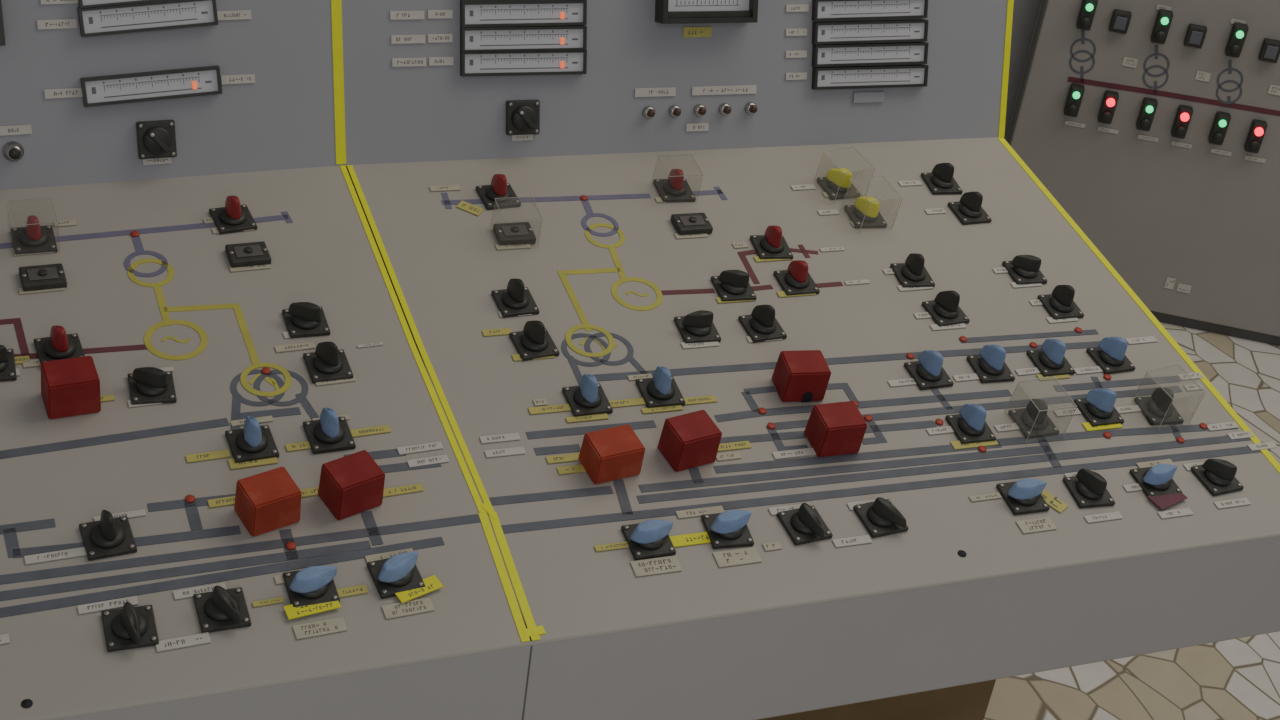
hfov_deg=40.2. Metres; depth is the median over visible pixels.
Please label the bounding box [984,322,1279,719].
floor
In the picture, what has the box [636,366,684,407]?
switch
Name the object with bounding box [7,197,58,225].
cover
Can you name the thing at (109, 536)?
switch
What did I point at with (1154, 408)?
switch
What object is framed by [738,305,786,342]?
switch
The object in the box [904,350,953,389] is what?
switch
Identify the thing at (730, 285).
switch
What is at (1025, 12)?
wall
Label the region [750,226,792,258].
switch
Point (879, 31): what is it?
meter
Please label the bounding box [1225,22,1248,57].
switch
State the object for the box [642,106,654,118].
lamp
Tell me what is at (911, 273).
switch
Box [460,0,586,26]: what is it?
meter
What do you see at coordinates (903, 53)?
meter
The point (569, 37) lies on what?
meter
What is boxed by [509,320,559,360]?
switch
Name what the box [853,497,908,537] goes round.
switch
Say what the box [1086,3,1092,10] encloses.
light
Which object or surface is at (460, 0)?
meter
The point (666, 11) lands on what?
meter
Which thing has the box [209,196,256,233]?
switch
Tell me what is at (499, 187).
switch
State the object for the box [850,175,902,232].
cover
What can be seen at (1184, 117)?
light
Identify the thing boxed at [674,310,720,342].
switch
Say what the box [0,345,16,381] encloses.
switch
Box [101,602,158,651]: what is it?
switch
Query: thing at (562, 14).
light
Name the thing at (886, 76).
meter
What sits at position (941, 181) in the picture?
switch
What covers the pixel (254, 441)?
switch
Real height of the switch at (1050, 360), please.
0.042 m
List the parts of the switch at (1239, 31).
knob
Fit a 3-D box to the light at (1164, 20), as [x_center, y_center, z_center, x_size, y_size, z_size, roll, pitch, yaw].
[1.116,-0.721,3.722,0.016,0.016,0.008,12,32,5]
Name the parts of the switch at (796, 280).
handle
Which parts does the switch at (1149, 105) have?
knob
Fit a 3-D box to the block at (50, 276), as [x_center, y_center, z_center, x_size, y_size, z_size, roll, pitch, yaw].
[-0.681,-0.095,1.997,0.048,0.017,0.036,-7,35,-24]
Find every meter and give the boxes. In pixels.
[0,0,5,45]
[77,0,217,36]
[78,0,174,8]
[80,65,221,106]
[460,0,566,1]
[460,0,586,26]
[460,25,586,52]
[460,50,586,75]
[655,0,757,23]
[811,65,928,89]
[812,0,927,20]
[812,19,928,44]
[812,42,928,66]
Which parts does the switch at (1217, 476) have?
handle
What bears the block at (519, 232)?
on the control console at (921, 622)
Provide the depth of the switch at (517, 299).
2.11 m
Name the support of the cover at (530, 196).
on the control console at (921, 622)
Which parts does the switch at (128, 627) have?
handle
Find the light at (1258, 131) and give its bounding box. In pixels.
[1254,127,1263,135]
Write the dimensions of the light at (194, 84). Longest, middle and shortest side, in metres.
0.010 x 0.006 x 0.001 m
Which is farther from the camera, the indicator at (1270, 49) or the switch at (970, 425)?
the indicator at (1270, 49)
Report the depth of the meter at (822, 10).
2.49 m
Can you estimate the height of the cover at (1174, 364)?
0.061 m
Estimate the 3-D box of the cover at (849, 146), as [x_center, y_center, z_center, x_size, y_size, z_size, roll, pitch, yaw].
[0.283,-0.258,2.430,0.056,0.061,0.062,-11,37,-29]
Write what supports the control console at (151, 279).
on the floor
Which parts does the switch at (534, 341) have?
handle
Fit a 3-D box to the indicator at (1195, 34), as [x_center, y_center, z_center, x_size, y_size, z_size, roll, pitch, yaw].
[1.188,-0.693,3.745,0.038,0.046,0.023,12,32,5]
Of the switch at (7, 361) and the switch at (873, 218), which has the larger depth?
the switch at (873, 218)
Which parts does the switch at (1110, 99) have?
knob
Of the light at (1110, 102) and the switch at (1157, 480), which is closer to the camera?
the switch at (1157, 480)
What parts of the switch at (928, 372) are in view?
handle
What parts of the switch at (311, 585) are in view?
handle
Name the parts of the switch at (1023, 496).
handle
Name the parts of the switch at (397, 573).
handle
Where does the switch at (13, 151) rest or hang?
attached to the control console at (151, 279)
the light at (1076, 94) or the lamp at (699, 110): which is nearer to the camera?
the lamp at (699, 110)
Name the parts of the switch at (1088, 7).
knob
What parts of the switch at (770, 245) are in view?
handle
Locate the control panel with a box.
[1006,0,1279,345]
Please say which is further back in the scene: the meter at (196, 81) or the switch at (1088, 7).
the switch at (1088, 7)
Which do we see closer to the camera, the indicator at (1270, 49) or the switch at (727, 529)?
the switch at (727, 529)
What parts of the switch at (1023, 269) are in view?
handle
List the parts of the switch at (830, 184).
handle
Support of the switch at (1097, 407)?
on the control console at (921, 622)
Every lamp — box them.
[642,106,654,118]
[668,105,680,117]
[693,104,705,116]
[718,103,730,115]
[745,102,756,114]
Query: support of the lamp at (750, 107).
on the control console at (921, 622)
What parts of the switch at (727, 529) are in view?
handle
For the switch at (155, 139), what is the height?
0.045 m
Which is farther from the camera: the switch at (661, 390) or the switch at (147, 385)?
the switch at (661, 390)
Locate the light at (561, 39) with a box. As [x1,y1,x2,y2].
[560,38,564,44]
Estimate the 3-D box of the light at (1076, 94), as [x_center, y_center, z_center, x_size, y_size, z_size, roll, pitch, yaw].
[0.958,-0.580,3.840,0.016,0.016,0.008,12,32,5]
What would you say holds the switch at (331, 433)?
on the control console at (151, 279)
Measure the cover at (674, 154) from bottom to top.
0.053 m
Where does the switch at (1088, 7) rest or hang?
attached to the control panel
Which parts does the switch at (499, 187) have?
handle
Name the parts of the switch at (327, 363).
handle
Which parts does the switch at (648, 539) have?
handle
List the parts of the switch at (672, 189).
handle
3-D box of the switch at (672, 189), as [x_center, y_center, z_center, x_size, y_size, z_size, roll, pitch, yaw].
[0.048,-0.241,2.362,0.047,0.040,0.047,-4,34,-19]
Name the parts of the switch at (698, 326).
handle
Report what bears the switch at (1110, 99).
attached to the control panel
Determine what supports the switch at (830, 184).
on the control console at (921, 622)
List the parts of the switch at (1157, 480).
handle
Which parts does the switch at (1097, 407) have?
handle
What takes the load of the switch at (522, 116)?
attached to the control console at (921, 622)
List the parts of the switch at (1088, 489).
handle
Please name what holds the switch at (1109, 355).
on the control console at (921, 622)
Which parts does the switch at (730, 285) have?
handle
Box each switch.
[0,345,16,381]
[2,141,23,161]
[10,215,57,253]
[34,326,84,363]
[79,510,136,560]
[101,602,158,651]
[128,367,176,404]
[136,120,176,158]
[193,585,250,632]
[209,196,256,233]
[225,416,278,462]
[282,302,329,337]
[283,566,339,606]
[303,342,353,382]
[303,408,355,453]
[367,551,424,598]
[476,174,520,209]
[491,279,538,317]
[506,100,539,134]
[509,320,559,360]
[562,374,612,416]
[621,520,675,559]
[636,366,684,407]
[653,169,695,201]
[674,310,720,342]
[701,510,753,548]
[711,270,756,300]
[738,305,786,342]
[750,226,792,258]
[773,260,819,295]
[777,503,832,544]
[817,168,860,199]
[844,197,886,227]
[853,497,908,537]
[890,253,934,287]
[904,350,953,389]
[921,163,962,194]
[922,291,969,325]
[945,404,995,443]
[948,192,991,224]
[966,345,1014,382]
[996,478,1049,514]
[1002,255,1046,284]
[1008,399,1058,438]
[1026,339,1074,375]
[1037,285,1083,318]
[1063,469,1114,507]
[1064,83,1084,116]
[1074,388,1123,426]
[1076,0,1097,30]
[1086,337,1134,373]
[1098,90,1118,123]
[1129,464,1182,499]
[1134,387,1183,424]
[1136,97,1157,130]
[1151,9,1172,43]
[1171,105,1192,138]
[1190,459,1243,495]
[1208,111,1230,144]
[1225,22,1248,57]
[1244,119,1266,152]
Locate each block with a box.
[19,263,66,290]
[225,241,270,267]
[493,222,535,244]
[671,213,712,234]
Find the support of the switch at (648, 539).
on the control console at (921, 622)
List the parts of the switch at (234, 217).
handle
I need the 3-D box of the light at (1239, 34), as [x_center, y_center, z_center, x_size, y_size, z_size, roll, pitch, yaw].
[1.271,-0.689,3.707,0.016,0.016,0.008,12,32,5]
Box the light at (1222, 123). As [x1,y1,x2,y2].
[1219,120,1226,126]
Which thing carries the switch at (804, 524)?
on the control console at (921, 622)
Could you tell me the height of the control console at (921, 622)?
1.364 m
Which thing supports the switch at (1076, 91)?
attached to the control panel
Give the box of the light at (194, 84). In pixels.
[192,81,196,88]
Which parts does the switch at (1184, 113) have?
knob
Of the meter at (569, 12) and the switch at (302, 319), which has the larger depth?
the meter at (569, 12)
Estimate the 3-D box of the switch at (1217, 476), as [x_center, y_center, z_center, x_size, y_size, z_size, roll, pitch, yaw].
[0.698,0.134,2.108,0.047,0.034,0.047,-8,35,-24]
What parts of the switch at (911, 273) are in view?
handle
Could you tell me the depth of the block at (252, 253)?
2.09 m
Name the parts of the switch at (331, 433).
handle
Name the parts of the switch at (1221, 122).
knob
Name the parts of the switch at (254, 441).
handle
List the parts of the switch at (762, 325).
handle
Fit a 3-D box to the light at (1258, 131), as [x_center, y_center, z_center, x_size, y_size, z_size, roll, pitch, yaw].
[1.345,-0.495,3.803,0.019,0.019,0.011,12,32,5]
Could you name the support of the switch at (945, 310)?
on the control console at (921, 622)
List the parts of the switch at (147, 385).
handle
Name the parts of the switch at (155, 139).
knob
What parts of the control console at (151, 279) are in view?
red switch cap, instrument panel, red switch cap, red switch cap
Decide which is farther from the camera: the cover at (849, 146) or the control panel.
the control panel
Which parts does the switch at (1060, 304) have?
handle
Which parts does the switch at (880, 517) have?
handle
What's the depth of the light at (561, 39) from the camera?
2.34 m
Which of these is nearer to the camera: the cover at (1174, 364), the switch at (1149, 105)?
the cover at (1174, 364)
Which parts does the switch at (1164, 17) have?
knob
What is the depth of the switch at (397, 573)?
1.75 m
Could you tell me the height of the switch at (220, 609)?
0.033 m
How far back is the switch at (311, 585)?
1.72 m
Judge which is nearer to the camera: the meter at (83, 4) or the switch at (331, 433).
the switch at (331, 433)
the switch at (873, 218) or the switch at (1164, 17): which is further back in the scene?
the switch at (1164, 17)
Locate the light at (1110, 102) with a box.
[1106,98,1114,106]
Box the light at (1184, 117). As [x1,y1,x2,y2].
[1180,113,1188,121]
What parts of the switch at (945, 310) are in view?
handle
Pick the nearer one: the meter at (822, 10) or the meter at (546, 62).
the meter at (546, 62)
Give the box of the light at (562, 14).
[560,12,564,18]
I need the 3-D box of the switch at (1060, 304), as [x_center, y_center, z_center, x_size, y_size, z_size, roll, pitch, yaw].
[0.561,-0.083,2.318,0.047,0.041,0.047,-5,34,-21]
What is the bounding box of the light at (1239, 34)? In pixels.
[1236,31,1243,38]
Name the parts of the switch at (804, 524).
handle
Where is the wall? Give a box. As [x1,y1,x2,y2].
[1003,0,1041,139]
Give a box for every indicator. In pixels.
[1109,9,1131,33]
[1184,23,1206,48]
[1258,38,1279,62]
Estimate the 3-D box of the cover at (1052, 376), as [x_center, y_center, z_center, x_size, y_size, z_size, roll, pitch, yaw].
[0.483,0.059,2.115,0.055,0.060,0.062,-6,34,-22]
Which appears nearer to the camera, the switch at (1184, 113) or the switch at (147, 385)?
the switch at (147, 385)
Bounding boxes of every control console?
[0,0,531,719]
[336,0,1279,719]
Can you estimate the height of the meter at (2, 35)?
0.104 m
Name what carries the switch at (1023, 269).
on the control console at (921, 622)
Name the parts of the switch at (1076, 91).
knob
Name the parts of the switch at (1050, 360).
handle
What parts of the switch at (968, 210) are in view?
handle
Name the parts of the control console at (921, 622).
red switch cap, instrument panel, red switch cap, red switch cap, red switch cap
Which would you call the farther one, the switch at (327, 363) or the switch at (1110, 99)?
the switch at (1110, 99)
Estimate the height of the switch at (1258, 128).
0.070 m
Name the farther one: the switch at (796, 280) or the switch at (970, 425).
the switch at (796, 280)
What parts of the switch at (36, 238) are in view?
handle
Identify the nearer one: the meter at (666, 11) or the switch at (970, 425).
the switch at (970, 425)
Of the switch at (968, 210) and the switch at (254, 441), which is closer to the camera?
the switch at (254, 441)
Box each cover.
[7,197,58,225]
[495,196,542,221]
[657,154,703,176]
[822,146,874,202]
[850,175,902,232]
[1017,376,1076,442]
[1146,364,1205,428]
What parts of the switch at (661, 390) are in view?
handle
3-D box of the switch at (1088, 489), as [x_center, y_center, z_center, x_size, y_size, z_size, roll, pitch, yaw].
[0.528,0.145,2.048,0.047,0.034,0.047,-3,33,-18]
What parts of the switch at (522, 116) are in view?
knob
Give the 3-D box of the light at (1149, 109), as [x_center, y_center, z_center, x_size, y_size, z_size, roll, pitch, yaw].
[1.114,-0.547,3.825,0.016,0.016,0.008,12,32,5]
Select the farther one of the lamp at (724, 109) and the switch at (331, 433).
the lamp at (724, 109)
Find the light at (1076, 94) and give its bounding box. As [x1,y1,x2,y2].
[1073,91,1079,98]
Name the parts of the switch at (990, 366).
handle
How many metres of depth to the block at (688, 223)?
2.31 m
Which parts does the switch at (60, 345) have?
handle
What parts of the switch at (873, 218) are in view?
handle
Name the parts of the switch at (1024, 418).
handle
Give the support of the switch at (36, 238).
on the control console at (151, 279)
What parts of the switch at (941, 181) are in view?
handle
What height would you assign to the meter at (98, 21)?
0.044 m
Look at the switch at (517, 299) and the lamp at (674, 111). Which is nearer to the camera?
the switch at (517, 299)
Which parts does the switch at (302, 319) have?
handle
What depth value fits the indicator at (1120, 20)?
3.75 m
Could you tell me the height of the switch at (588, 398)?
0.042 m
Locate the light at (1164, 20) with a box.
[1161,17,1168,24]
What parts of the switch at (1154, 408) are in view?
handle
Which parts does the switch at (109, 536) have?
handle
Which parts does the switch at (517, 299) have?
handle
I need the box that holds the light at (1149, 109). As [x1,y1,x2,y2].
[1146,106,1152,112]
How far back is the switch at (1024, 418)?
2.12 m
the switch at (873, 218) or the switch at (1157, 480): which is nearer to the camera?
the switch at (1157, 480)
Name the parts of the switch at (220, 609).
handle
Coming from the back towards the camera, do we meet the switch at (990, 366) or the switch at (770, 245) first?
the switch at (770, 245)
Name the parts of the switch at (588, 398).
handle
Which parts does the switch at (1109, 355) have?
handle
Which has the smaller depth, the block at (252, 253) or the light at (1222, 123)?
the block at (252, 253)
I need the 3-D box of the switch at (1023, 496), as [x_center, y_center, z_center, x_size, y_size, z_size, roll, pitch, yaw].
[0.446,0.151,2.020,0.052,0.032,0.047,-5,34,-20]
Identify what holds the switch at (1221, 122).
attached to the control panel
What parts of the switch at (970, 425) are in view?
handle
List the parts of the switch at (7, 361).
handle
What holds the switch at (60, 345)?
on the control console at (151, 279)

